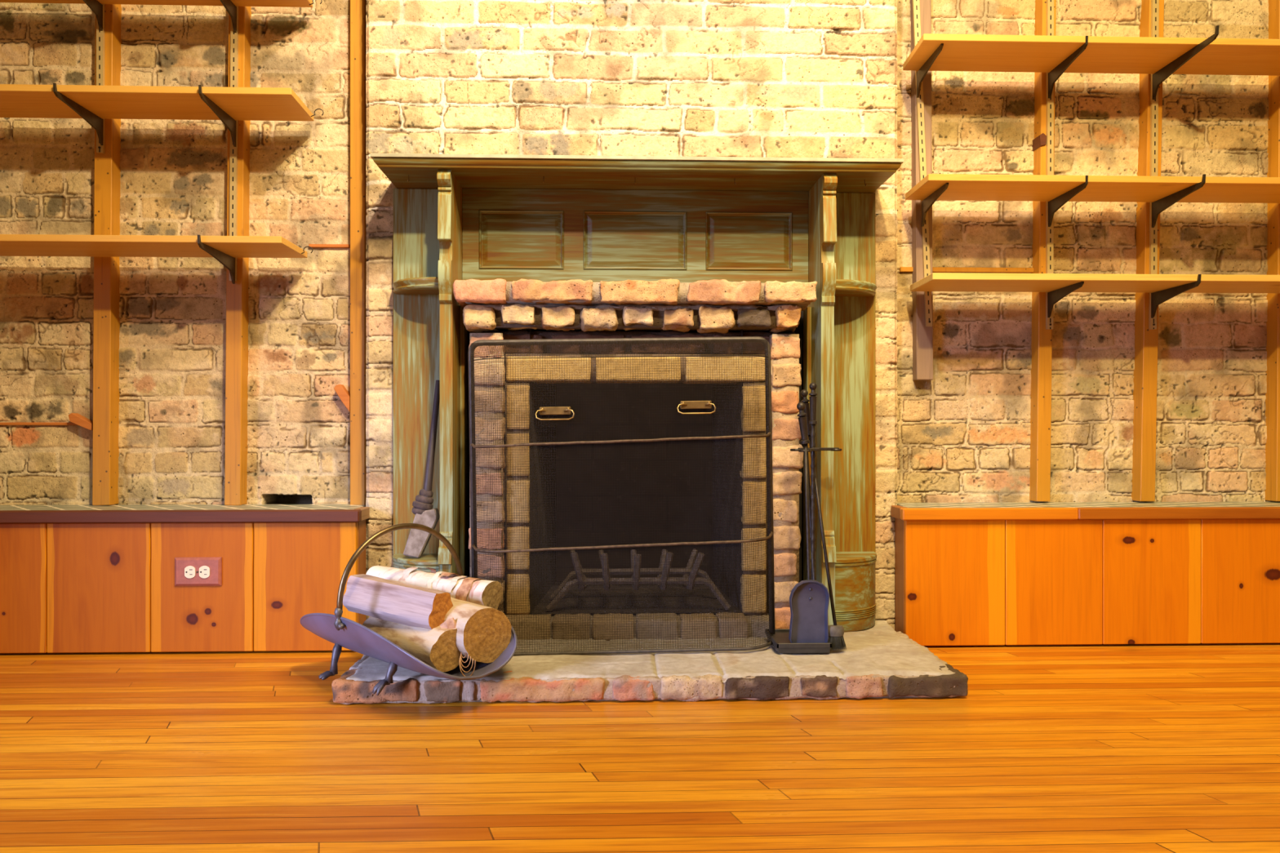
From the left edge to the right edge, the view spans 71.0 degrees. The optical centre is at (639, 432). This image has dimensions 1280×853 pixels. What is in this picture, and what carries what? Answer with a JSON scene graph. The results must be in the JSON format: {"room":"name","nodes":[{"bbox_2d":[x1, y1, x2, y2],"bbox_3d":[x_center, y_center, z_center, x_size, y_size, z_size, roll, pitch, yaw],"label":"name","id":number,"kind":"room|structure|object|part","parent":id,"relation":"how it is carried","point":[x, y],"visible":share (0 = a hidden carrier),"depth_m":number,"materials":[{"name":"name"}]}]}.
{"room":"living room","nodes":[
{"label":"living room","id":0,"kind":"room"},
{"bbox_2d":[0,0,366,620],"bbox_3d":[-1.628,-0.717,2.368,1.907,2.500,0.096,0,0,-2],"label":"wall","id":1,"kind":"structure","parent":0,"point":[173,179],"depth_m":2.34,"materials":[{"name":"brick"}]},
{"bbox_2d":[0,422,77,425],"bbox_3d":[-1.579,-0.022,2.328,0.314,0.007,0.019,0,0,-2],"label":"wooden lath","id":2,"kind":"object","parent":1,"relation":"in","point":[1,423],"visible":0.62,"depth_m":2.32,"materials":[{"name":"orange wood"}]},
{"bbox_2d":[68,413,93,430],"bbox_3d":[-1.437,-0.028,2.322,0.059,0.044,0.038,0,0,-2],"label":"wedge","id":3,"kind":"object","parent":1,"relation":"attached to","point":[75,418],"visible":0.76,"depth_m":2.30,"materials":[{"name":"orange wood"}]},
{"bbox_2d":[92,4,121,505],"bbox_3d":[-1.372,-0.740,2.316,0.055,1.853,0.046,0,0,-2],"label":"batten","id":4,"kind":"object","parent":1,"relation":"attached to","point":[106,323],"visible":0.93,"depth_m":2.29,"materials":[{"name":"orange wood"}]},
{"bbox_2d":[96,4,104,153],"bbox_3d":[-1.375,-1.190,2.287,0.016,0.954,0.011,0,0,-2],"label":"shelf standard","id":5,"kind":"object","parent":4,"relation":"attached to","point":[100,34],"visible":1,"depth_m":2.28,"materials":[{"name":"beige metal"}]},
{"bbox_2d":[53,82,102,145],"bbox_3d":[-1.365,-0.771,2.185,0.006,0.082,0.198,0,0,-2],"label":"shelf bracket","id":6,"kind":"object","parent":5,"relation":"attached to","point":[95,122],"visible":1,"depth_m":2.21,"materials":[{"name":"brown metal"}]},
{"bbox_2d":[83,0,102,31],"bbox_3d":[-1.366,-1.063,2.185,0.006,0.082,0.198,0,0,-2],"label":"shelf bracket","id":7,"kind":"object","parent":5,"relation":"attached to","point":[95,6],"visible":1,"depth_m":2.26,"materials":[{"name":"brown metal"}]},
{"bbox_2d":[0,84,313,120],"bbox_3d":[-1.600,-0.805,2.182,1.550,0.016,0.182,0,0,-2],"label":"wooden shelf","id":8,"kind":"object","parent":5,"relation":"on","point":[16,100],"visible":0.88,"depth_m":2.17,"materials":[{"name":"brown wood"}]},
{"bbox_2d":[311,108,324,116],"bbox_3d":[-0.810,-0.803,2.254,0.032,0.021,0.002,0,0,-2],"label":"wire hook","id":9,"kind":"object","parent":8,"relation":"attached to","point":[317,108],"visible":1,"depth_m":2.25,"materials":[{"name":"metal"}]},
{"bbox_2d":[224,5,251,505],"bbox_3d":[-1.039,-0.740,2.327,0.056,1.854,0.046,0,0,-2],"label":"batten","id":10,"kind":"object","parent":1,"relation":"attached to","point":[237,294],"visible":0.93,"depth_m":2.31,"materials":[{"name":"orange wood"}]},
{"bbox_2d":[229,5,238,281],"bbox_3d":[-1.038,-1.028,2.298,0.024,1.279,0.011,0,0,-2],"label":"shelf standard","id":11,"kind":"object","parent":10,"relation":"attached to","point":[233,36],"visible":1,"depth_m":2.29,"materials":[{"name":"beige metal"}]},
{"bbox_2d":[0,234,306,257],"bbox_3d":[-1.611,-0.455,2.182,1.527,0.016,0.182,0,0,-2],"label":"wooden shelf","id":12,"kind":"object","parent":11,"relation":"on","point":[11,245],"visible":1,"depth_m":2.15,"materials":[{"name":"brown wood"}]},
{"bbox_2d":[0,0,312,7],"bbox_3d":[-1.604,-1.096,2.182,1.541,0.016,0.182,0,0,-2],"label":"wooden shelf","id":13,"kind":"object","parent":11,"relation":"on","point":[294,3],"visible":0.9,"depth_m":2.27,"materials":[{"name":"brown wood"}]},
{"bbox_2d":[197,235,235,284],"bbox_3d":[-1.035,-0.421,2.196,0.006,0.082,0.198,0,0,-2],"label":"shelf bracket","id":14,"kind":"object","parent":11,"relation":"attached to","point":[225,260],"visible":1,"depth_m":2.22,"materials":[{"name":"brown metal"}]},
{"bbox_2d":[198,84,235,146],"bbox_3d":[-1.032,-0.771,2.196,0.006,0.082,0.198,0,0,-2],"label":"shelf bracket","id":15,"kind":"object","parent":11,"relation":"attached to","point":[229,122],"visible":1,"depth_m":2.22,"materials":[{"name":"brown metal"}]},
{"bbox_2d":[220,0,236,32],"bbox_3d":[-1.031,-1.063,2.196,0.006,0.082,0.198,0,0,-2],"label":"shelf bracket","id":16,"kind":"object","parent":11,"relation":"attached to","point":[231,8],"visible":1,"depth_m":2.27,"materials":[{"name":"brown metal"}]},
{"bbox_2d":[308,244,350,248],"bbox_3d":[-0.813,-0.488,2.354,0.104,0.008,0.019,0,0,-2],"label":"wooden lath","id":17,"kind":"object","parent":1,"relation":"attached to","point":[320,246],"visible":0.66,"depth_m":2.35,"materials":[{"name":"orange wood"}]},
{"bbox_2d":[350,0,366,505],"bbox_3d":[-0.733,-0.739,2.344,0.038,1.856,0.034,0,0,-2],"label":"batten","id":18,"kind":"object","parent":1,"relation":"attached to","point":[357,7],"visible":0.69,"depth_m":2.33,"materials":[{"name":"orange wood"}]},
{"bbox_2d":[333,384,350,411],"bbox_3d":[-0.773,-0.090,2.344,0.040,0.071,0.038,0,0,-2],"label":"wedge","id":19,"kind":"object","parent":18,"relation":"attached to","point":[343,393],"visible":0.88,"depth_m":2.33,"materials":[{"name":"orange wood"}]},
{"bbox_2d":[365,0,897,630],"bbox_3d":[-0.016,-0.717,2.333,1.353,2.500,0.116,0,0,-2],"label":"wall","id":20,"kind":"structure","parent":0,"point":[762,78],"depth_m":2.28,"materials":[{"name":"brick"}]},
{"bbox_2d":[0,643,1279,852],"bbox_3d":[-0.003,0.548,0.090,6.800,0.030,4.620,0,0,-2],"label":"floor","id":21,"kind":"structure","parent":0,"point":[1108,748],"depth_m":1.44,"materials":[{"name":"brown wood"}]},
{"bbox_2d":[0,504,369,653],"bbox_3d":[-1.577,0.358,2.223,1.799,0.342,0.198,0,0,-2],"label":"base cabinet","id":22,"kind":"object","parent":21,"relation":"on","point":[82,578],"visible":0.84,"depth_m":2.15,"materials":[{"name":"orange wood"}]},
{"bbox_3d":[-1.574,0.201,2.137,1.799,0.030,0.026,0,0,-2],"label":"edge trim","id":23,"kind":"part","parent":22,"relation":"part of","materials":[{"name":"brown wood"}]},
{"bbox_2d":[174,556,222,586],"bbox_3d":[-1.059,0.334,2.150,0.111,0.069,0.010,0,0,-2],"label":"electrical outlet","id":24,"kind":"object","parent":22,"relation":"attached to","point":[188,571],"visible":1,"depth_m":2.15,"materials":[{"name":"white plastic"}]},
{"bbox_2d":[184,565,195,578],"bbox_3d":[-1.076,0.334,2.148,0.025,0.030,0.005,0,0,-2],"label":"socket","id":25,"kind":"object","parent":24,"relation":"attached to","point":[189,571],"depth_m":2.15,"materials":[{"name":"beige plastic"}]},
{"bbox_2d":[199,565,209,578],"bbox_3d":[-1.042,0.334,2.149,0.025,0.030,0.005,0,0,-2],"label":"socket","id":26,"kind":"object","parent":24,"relation":"attached to","point":[204,571],"depth_m":2.15,"materials":[{"name":"beige plastic"}]},
{"bbox_3d":[-0.695,0.372,2.220,0.018,0.313,0.067,0,0,-2],"label":"panel","id":27,"kind":"part","parent":22,"relation":"part of","materials":[{"name":"brown wood"}]},
{"bbox_3d":[-0.688,0.201,2.217,0.021,0.030,0.074,0,0,-2],"label":"trim","id":28,"kind":"part","parent":22,"relation":"part of","materials":[{"name":"brown wood"}]},
{"bbox_2d":[331,620,968,705],"bbox_3d":[0.020,0.506,2.022,1.263,0.056,0.516,0,0,-2],"label":"brick hearth","id":29,"kind":"object","parent":21,"relation":"on","point":[878,661],"visible":0.68,"depth_m":1.79,"materials":[{"name":"beige stone"}]},
{"bbox_2d":[299,523,517,695],"bbox_3d":[-0.491,0.350,1.869,0.530,0.323,0.310,0,0,43],"label":"log holder","id":30,"kind":"object","parent":29,"relation":"on","point":[343,632],"depth_m":1.76,"materials":[{"name":"metal"}]},
{"bbox_3d":[-0.589,0.366,1.761,0.028,0.046,0.017,0,0,43],"label":"handle mount","id":31,"kind":"part","parent":30,"relation":"part of","materials":[{"name":"metal"}]},
{"bbox_3d":[-0.491,0.271,1.869,0.011,0.164,0.300,0,0,44],"label":"hoop handle","id":32,"kind":"part","parent":30,"relation":"part of","materials":[{"name":"gold metal"}]},
{"bbox_2d":[362,616,462,671],"bbox_3d":[-0.461,0.407,1.807,0.258,0.103,0.084,2,1,43],"label":"log","id":33,"kind":"object","parent":30,"relation":"in","point":[437,647],"depth_m":1.73,"materials":[{"name":"brown wood"}]},
{"bbox_2d":[342,573,453,629],"bbox_3d":[-0.494,0.344,1.829,0.254,0.089,0.070,0,0,32],"label":"log","id":34,"kind":"object","parent":33,"relation":"on","point":[399,602],"visible":0.96,"depth_m":1.79,"materials":[{"name":"beige wood"}]},
{"bbox_3d":[-0.370,0.370,1.738,0.037,0.023,0.008,0,0,3],"label":"bark strip","id":35,"kind":"part","parent":33,"relation":"part of","materials":[{"name":"beige wood"}]},
{"bbox_3d":[-0.330,0.445,1.721,0.032,0.046,0.010,0,0,-2],"label":"bark strip","id":36,"kind":"part","parent":30,"relation":"part of","materials":[{"name":"beige wood"}]},
{"bbox_2d":[444,597,511,662],"bbox_3d":[-0.394,0.395,1.850,0.275,0.111,0.120,1,1,44],"label":"log","id":37,"kind":"object","parent":30,"relation":"in","point":[483,633],"visible":0.41,"depth_m":1.75,"materials":[{"name":"brown wood"}]},
{"bbox_2d":[365,565,502,609],"bbox_3d":[-0.451,0.333,1.939,0.336,0.080,0.085,2,1,29],"label":"log","id":38,"kind":"object","parent":37,"relation":"on","point":[482,592],"visible":0.63,"depth_m":1.89,"materials":[{"name":"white wood"}]},
{"bbox_2d":[467,336,774,656],"bbox_3d":[-0.038,0.132,1.989,0.689,0.694,0.126,-1,0,-2],"label":"fireplace screen","id":39,"kind":"object","parent":29,"relation":"on","point":[557,410],"visible":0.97,"depth_m":1.95,"materials":[{"name":"black metal"}]},
{"bbox_3d":[-0.183,-0.047,1.935,0.068,0.017,0.008,-1,0,-2],"label":"handle","id":40,"kind":"part","parent":39,"relation":"part of","materials":[{"name":"gold metal"}]},
{"bbox_3d":[-0.040,0.017,1.990,0.682,0.025,0.103,-1,0,-2],"label":"brace rod","id":41,"kind":"part","parent":39,"relation":"part of","materials":[{"name":"brown metal"}]},
{"bbox_3d":[-0.036,0.244,1.990,0.682,0.026,0.103,-1,0,-2],"label":"brace rod","id":42,"kind":"part","parent":39,"relation":"part of","materials":[{"name":"brown metal"}]},
{"bbox_3d":[-0.033,0.475,1.993,0.683,0.008,0.104,-1,0,-2],"label":"rail","id":43,"kind":"part","parent":39,"relation":"part of","materials":[{"name":"black metal"}]},
{"bbox_3d":[0.121,-0.060,1.945,0.068,0.017,0.008,-1,0,-2],"label":"handle","id":44,"kind":"part","parent":39,"relation":"part of","materials":[{"name":"gold metal"}]},
{"bbox_2d":[453,278,817,640],"bbox_3d":[-0.010,0.071,2.362,0.894,0.863,0.560,0,0,-2],"label":"brick fireplace","id":45,"kind":"object","parent":29,"relation":"on","point":[499,308],"depth_m":2.16,"materials":[{"name":"beige brick"}]},
{"bbox_3d":[-0.006,0.362,2.275,0.450,0.146,0.215,0,0,-2],"label":"fire grate","id":46,"kind":"part","parent":45,"relation":"part of","materials":[{"name":"black metal"}]},
{"bbox_3d":[-0.013,0.462,2.181,0.661,0.053,0.181,0,0,-2],"label":"hearth sill","id":47,"kind":"part","parent":45,"relation":"part of","materials":[{"name":"brick"}]},
{"bbox_2d":[369,153,903,631],"bbox_3d":[-0.004,-0.079,2.174,1.229,1.117,0.216,0,0,-2],"label":"fireplace mantel","id":48,"kind":"object","parent":29,"relation":"on","point":[510,217],"visible":0.73,"depth_m":2.24,"materials":[{"name":"paint"}]},
{"bbox_2d":[392,276,439,294],"bbox_3d":[-0.543,-0.358,2.189,0.142,0.026,0.108,0,0,-2],"label":"niche shelf","id":49,"kind":"object","parent":48,"relation":"attached to","point":[427,285],"depth_m":2.16,"materials":[{"name":"paint"}]},
{"bbox_2d":[403,379,439,558],"bbox_3d":[-0.528,0.085,2.192,0.081,0.431,0.092,0,0,-2],"label":"tool","id":50,"kind":"object","parent":48,"relation":"on","point":[418,540],"visible":1,"depth_m":2.15,"materials":[{"name":"metal"}]},
{"bbox_3d":[-0.507,0.018,2.195,0.024,0.296,0.089,0,0,13],"label":"handle","id":51,"kind":"part","parent":50,"relation":"part of","materials":[{"name":"grey metal"}]},
{"bbox_3d":[-0.296,-0.481,2.244,0.211,0.147,0.008,0,0,-2],"label":"raised panel","id":52,"kind":"part","parent":48,"relation":"part of","materials":[{"name":"paint"}]},
{"bbox_3d":[-0.012,-0.481,2.254,0.260,0.147,0.008,0,0,-2],"label":"raised panel","id":53,"kind":"part","parent":48,"relation":"part of","materials":[{"name":"paint"}]},
{"bbox_3d":[-0.009,-0.486,2.267,0.869,0.247,0.028,0,0,-2],"label":"panel frame","id":54,"kind":"part","parent":48,"relation":"part of","materials":[{"name":"paint"}]},
{"bbox_2d":[369,153,903,164],"bbox_3d":[-0.004,-0.633,2.174,1.229,0.009,0.216,0,0,-2],"label":"shelf","id":55,"kind":"object","parent":48,"relation":"attached to","point":[379,158],"depth_m":2.07,"materials":[{"name":"grey paint"}]},
{"bbox_3d":[-0.004,-0.619,2.177,1.220,0.018,0.211,0,0,-2],"label":"shelf moulding","id":56,"kind":"part","parent":48,"relation":"part of","materials":[{"name":"paint"}]},
{"bbox_3d":[0.275,-0.481,2.264,0.219,0.147,0.008,0,0,-2],"label":"raised panel","id":57,"kind":"part","parent":48,"relation":"part of","materials":[{"name":"paint"}]},
{"bbox_2d":[834,279,876,296],"bbox_3d":[0.529,-0.358,2.225,0.141,0.026,0.108,0,0,-2],"label":"niche shelf","id":58,"kind":"object","parent":48,"relation":"attached to","point":[844,287],"depth_m":2.20,"materials":[{"name":"paint"}]},
{"bbox_2d":[767,382,841,653],"bbox_3d":[0.378,0.182,2.022,0.172,0.592,0.163,0,0,-2],"label":"stand","id":59,"kind":"object","parent":29,"relation":"on","point":[780,641],"visible":0.82,"depth_m":2.05,"materials":[{"name":"metal"}]},
{"bbox_2d":[788,401,829,643],"bbox_3d":[0.367,0.200,1.973,0.086,0.534,0.053,0,0,-2],"label":"shovel","id":60,"kind":"object","parent":59,"relation":"hanging from","point":[809,599],"visible":1,"depth_m":1.96,"materials":[{"name":"black metal"}]},
{"bbox_3d":[0.362,-0.021,1.988,0.029,0.094,0.021,0,0,-2],"label":"handle","id":61,"kind":"part","parent":60,"relation":"part of","materials":[{"name":"black metal"}]},
{"bbox_3d":[0.369,0.194,1.977,0.009,0.350,0.033,0,0,-11],"label":"rod","id":62,"kind":"part","parent":60,"relation":"part of","materials":[{"name":"black metal"}]},
{"bbox_3d":[0.368,0.394,1.955,0.086,0.145,0.016,0,0,-2],"label":"blade","id":63,"kind":"part","parent":60,"relation":"part of","materials":[{"name":"metal"}]},
{"bbox_2d":[807,444,816,580],"bbox_3d":[0.395,0.195,2.066,0.018,0.543,0.095,0,0,-12],"label":"poker","id":64,"kind":"object","parent":59,"relation":"hanging from","point":[812,557],"visible":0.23,"depth_m":2.06,"materials":[{"name":"black metal"}]},
{"bbox_3d":[0.396,-0.067,2.055,0.020,0.096,0.020,0,0,-2],"label":"pole handle","id":65,"kind":"part","parent":59,"relation":"part of","materials":[{"name":"black metal"}]},
{"bbox_2d":[800,389,847,651],"bbox_3d":[0.403,0.189,2.019,0.054,0.578,0.163,0,0,-22],"label":"brush","id":66,"kind":"object","parent":59,"relation":"hanging from","point":[836,633],"visible":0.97,"depth_m":1.99,"materials":[{"name":"black metal"}]},
{"bbox_3d":[0.388,-0.046,2.089,0.030,0.107,0.020,0,0,-2],"label":"handle","id":67,"kind":"part","parent":66,"relation":"part of","materials":[{"name":"black metal"}]},
{"bbox_3d":[0.410,0.212,2.025,0.007,0.424,0.140,0,0,-14],"label":"rod","id":68,"kind":"part","parent":66,"relation":"part of","materials":[{"name":"black metal"}]},
{"bbox_2d":[890,502,1279,645],"bbox_3d":[1.481,0.358,2.327,1.681,0.342,0.198,0,0,-2],"label":"base cabinet","id":69,"kind":"object","parent":21,"relation":"on","point":[996,573],"visible":0.94,"depth_m":2.23,"materials":[{"name":"orange wood"}]},
{"bbox_3d":[0.654,0.201,2.263,0.021,0.030,0.074,0,0,-2],"label":"trim","id":70,"kind":"part","parent":69,"relation":"part of","materials":[{"name":"brown wood"}]},
{"bbox_3d":[0.662,0.372,2.266,0.017,0.313,0.067,0,0,-2],"label":"panel","id":71,"kind":"part","parent":69,"relation":"part of","materials":[{"name":"brown wood"}]},
{"bbox_3d":[0.863,0.201,2.220,0.438,0.030,0.026,0,0,-2],"label":"edge trim","id":72,"kind":"part","parent":69,"relation":"part of","materials":[{"name":"orange wood"}]},
{"bbox_3d":[1.703,0.201,2.248,1.244,0.030,0.026,0,0,-2],"label":"edge trim","id":73,"kind":"part","parent":69,"relation":"part of","materials":[{"name":"orange wood"}]},
{"bbox_2d":[896,0,1279,502],"bbox_3d":[1.528,-0.717,2.434,1.780,2.500,0.014,0,0,-2],"label":"wall","id":74,"kind":"structure","parent":0,"point":[963,433],"depth_m":2.42,"materials":[{"name":"brick"}]},
{"bbox_2d":[910,0,933,380],"bbox_3d":[0.748,-0.903,2.391,0.053,1.528,0.039,0,0,-2],"label":"batten","id":75,"kind":"object","parent":74,"relation":"attached to","point":[922,335],"visible":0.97,"depth_m":2.37,"materials":[{"name":"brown wood"}]},
{"bbox_2d":[912,0,932,326],"bbox_3d":[0.734,-0.973,2.365,0.073,1.388,0.011,0,0,-2],"label":"shelf standard","id":76,"kind":"object","parent":75,"relation":"attached to","point":[916,3],"visible":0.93,"depth_m":2.36,"materials":[{"name":"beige metal"}]},
{"bbox_2d":[916,43,943,97],"bbox_3d":[0.733,-0.922,2.273,0.006,0.082,0.178,0,0,-2],"label":"shelf bracket","id":77,"kind":"object","parent":76,"relation":"attached to","point":[921,73],"visible":1,"depth_m":2.30,"materials":[{"name":"brown metal"}]},
{"bbox_2d":[921,182,948,226],"bbox_3d":[0.746,-0.583,2.274,0.006,0.082,0.178,0,0,-2],"label":"shelf bracket","id":78,"kind":"object","parent":76,"relation":"attached to","point":[928,202],"visible":1,"depth_m":2.30,"materials":[{"name":"brown metal"}]},
{"bbox_2d":[902,33,1279,75],"bbox_3d":[1.452,-0.956,2.286,1.542,0.016,0.182,0,0,-2],"label":"wooden shelf","id":79,"kind":"object","parent":76,"relation":"on","point":[959,52],"visible":1,"depth_m":2.25,"materials":[{"name":"brown wood"}]},
{"bbox_2d":[898,266,1033,272],"bbox_3d":[0.882,-0.436,2.412,0.375,0.012,0.019,0,0,-2],"label":"wooden lath","id":80,"kind":"object","parent":74,"relation":"attached to","point":[902,269],"visible":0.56,"depth_m":2.40,"materials":[{"name":"orange wood"}]},
{"bbox_2d":[1029,0,1056,501],"bbox_3d":[1.078,-0.742,2.399,0.059,1.850,0.046,0,0,-2],"label":"batten","id":81,"kind":"object","parent":74,"relation":"attached to","point":[1041,338],"visible":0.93,"depth_m":2.38,"materials":[{"name":"orange wood"}]},
{"bbox_2d":[1031,133,1046,151],"bbox_3d":[1.065,-0.774,2.398,0.019,0.034,0.054,0,0,-2],"label":"wedge","id":82,"kind":"object","parent":81,"relation":"attached to","point":[1041,140],"visible":0.98,"depth_m":2.38,"materials":[{"name":"brown wood"}]},
{"bbox_2d":[1045,0,1053,329],"bbox_3d":[1.083,-0.970,2.370,0.019,1.394,0.011,0,0,-2],"label":"shelf standard","id":83,"kind":"object","parent":81,"relation":"attached to","point":[1050,3],"visible":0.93,"depth_m":2.37,"materials":[{"name":"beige metal"}]},
{"bbox_2d":[1047,281,1084,317],"bbox_3d":[1.080,-0.344,2.280,0.006,0.082,0.173,0,0,-2],"label":"shelf bracket","id":84,"kind":"object","parent":83,"relation":"attached to","point":[1054,296],"visible":1,"depth_m":2.31,"materials":[{"name":"metal"}]},
{"bbox_2d":[1048,35,1088,97],"bbox_3d":[1.082,-0.922,2.273,0.006,0.082,0.188,0,0,-2],"label":"shelf bracket","id":85,"kind":"object","parent":83,"relation":"attached to","point":[1055,73],"visible":1,"depth_m":2.30,"materials":[{"name":"metal"}]},
{"bbox_2d":[1048,175,1088,226],"bbox_3d":[1.082,-0.583,2.273,0.006,0.082,0.188,0,0,-2],"label":"shelf bracket","id":86,"kind":"object","parent":83,"relation":"attached to","point":[1056,203],"visible":1,"depth_m":2.30,"materials":[{"name":"metal"}]},
{"bbox_2d":[905,173,1279,203],"bbox_3d":[1.458,-0.617,2.286,1.530,0.016,0.182,0,0,-2],"label":"wooden shelf","id":87,"kind":"object","parent":83,"relation":"on","point":[962,187],"visible":1,"depth_m":2.24,"materials":[{"name":"brown wood"}]},
{"bbox_2d":[910,272,1279,293],"bbox_3d":[1.464,-0.378,2.286,1.520,0.016,0.182,0,0,-2],"label":"wooden shelf","id":88,"kind":"object","parent":83,"relation":"on","point":[935,282],"visible":0.97,"depth_m":2.22,"materials":[{"name":"brown wood"}]},
{"bbox_2d":[1131,0,1164,501],"bbox_3d":[1.366,-0.742,2.409,0.074,1.851,0.046,0,0,-2],"label":"batten","id":89,"kind":"object","parent":74,"relation":"attached to","point":[1145,371],"visible":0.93,"depth_m":2.39,"materials":[{"name":"orange wood"}]},
{"bbox_2d":[1148,0,1159,329],"bbox_3d":[1.364,-0.970,2.380,0.026,1.393,0.011,0,0,-2],"label":"shelf standard","id":90,"kind":"object","parent":89,"relation":"attached to","point":[1154,3],"visible":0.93,"depth_m":2.38,"materials":[{"name":"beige metal"}]},
{"bbox_2d":[1151,274,1201,318],"bbox_3d":[1.359,-0.344,2.280,0.006,0.082,0.193,0,0,-2],"label":"shelf bracket","id":91,"kind":"object","parent":90,"relation":"attached to","point":[1159,297],"visible":1,"depth_m":2.31,"materials":[{"name":"metal"}]},
{"bbox_2d":[1151,173,1205,227],"bbox_3d":[1.361,-0.583,2.272,0.006,0.082,0.208,0,0,-2],"label":"shelf bracket","id":92,"kind":"object","parent":90,"relation":"attached to","point":[1159,206],"visible":1,"depth_m":2.30,"materials":[{"name":"metal"}]},
{"bbox_2d":[1152,25,1218,99],"bbox_3d":[1.363,-0.922,2.250,0.006,0.082,0.253,0,0,-2],"label":"shelf bracket","id":93,"kind":"object","parent":90,"relation":"attached to","point":[1163,73],"visible":1,"depth_m":2.27,"materials":[{"name":"metal"}]},
{"bbox_2d":[1264,0,1279,501],"bbox_3d":[1.726,-0.741,2.421,0.055,1.852,0.046,0,0,-2],"label":"batten","id":94,"kind":"object","parent":74,"relation":"attached to","point":[1272,402],"visible":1,"depth_m":2.41,"materials":[{"name":"orange wood"}]}
]}

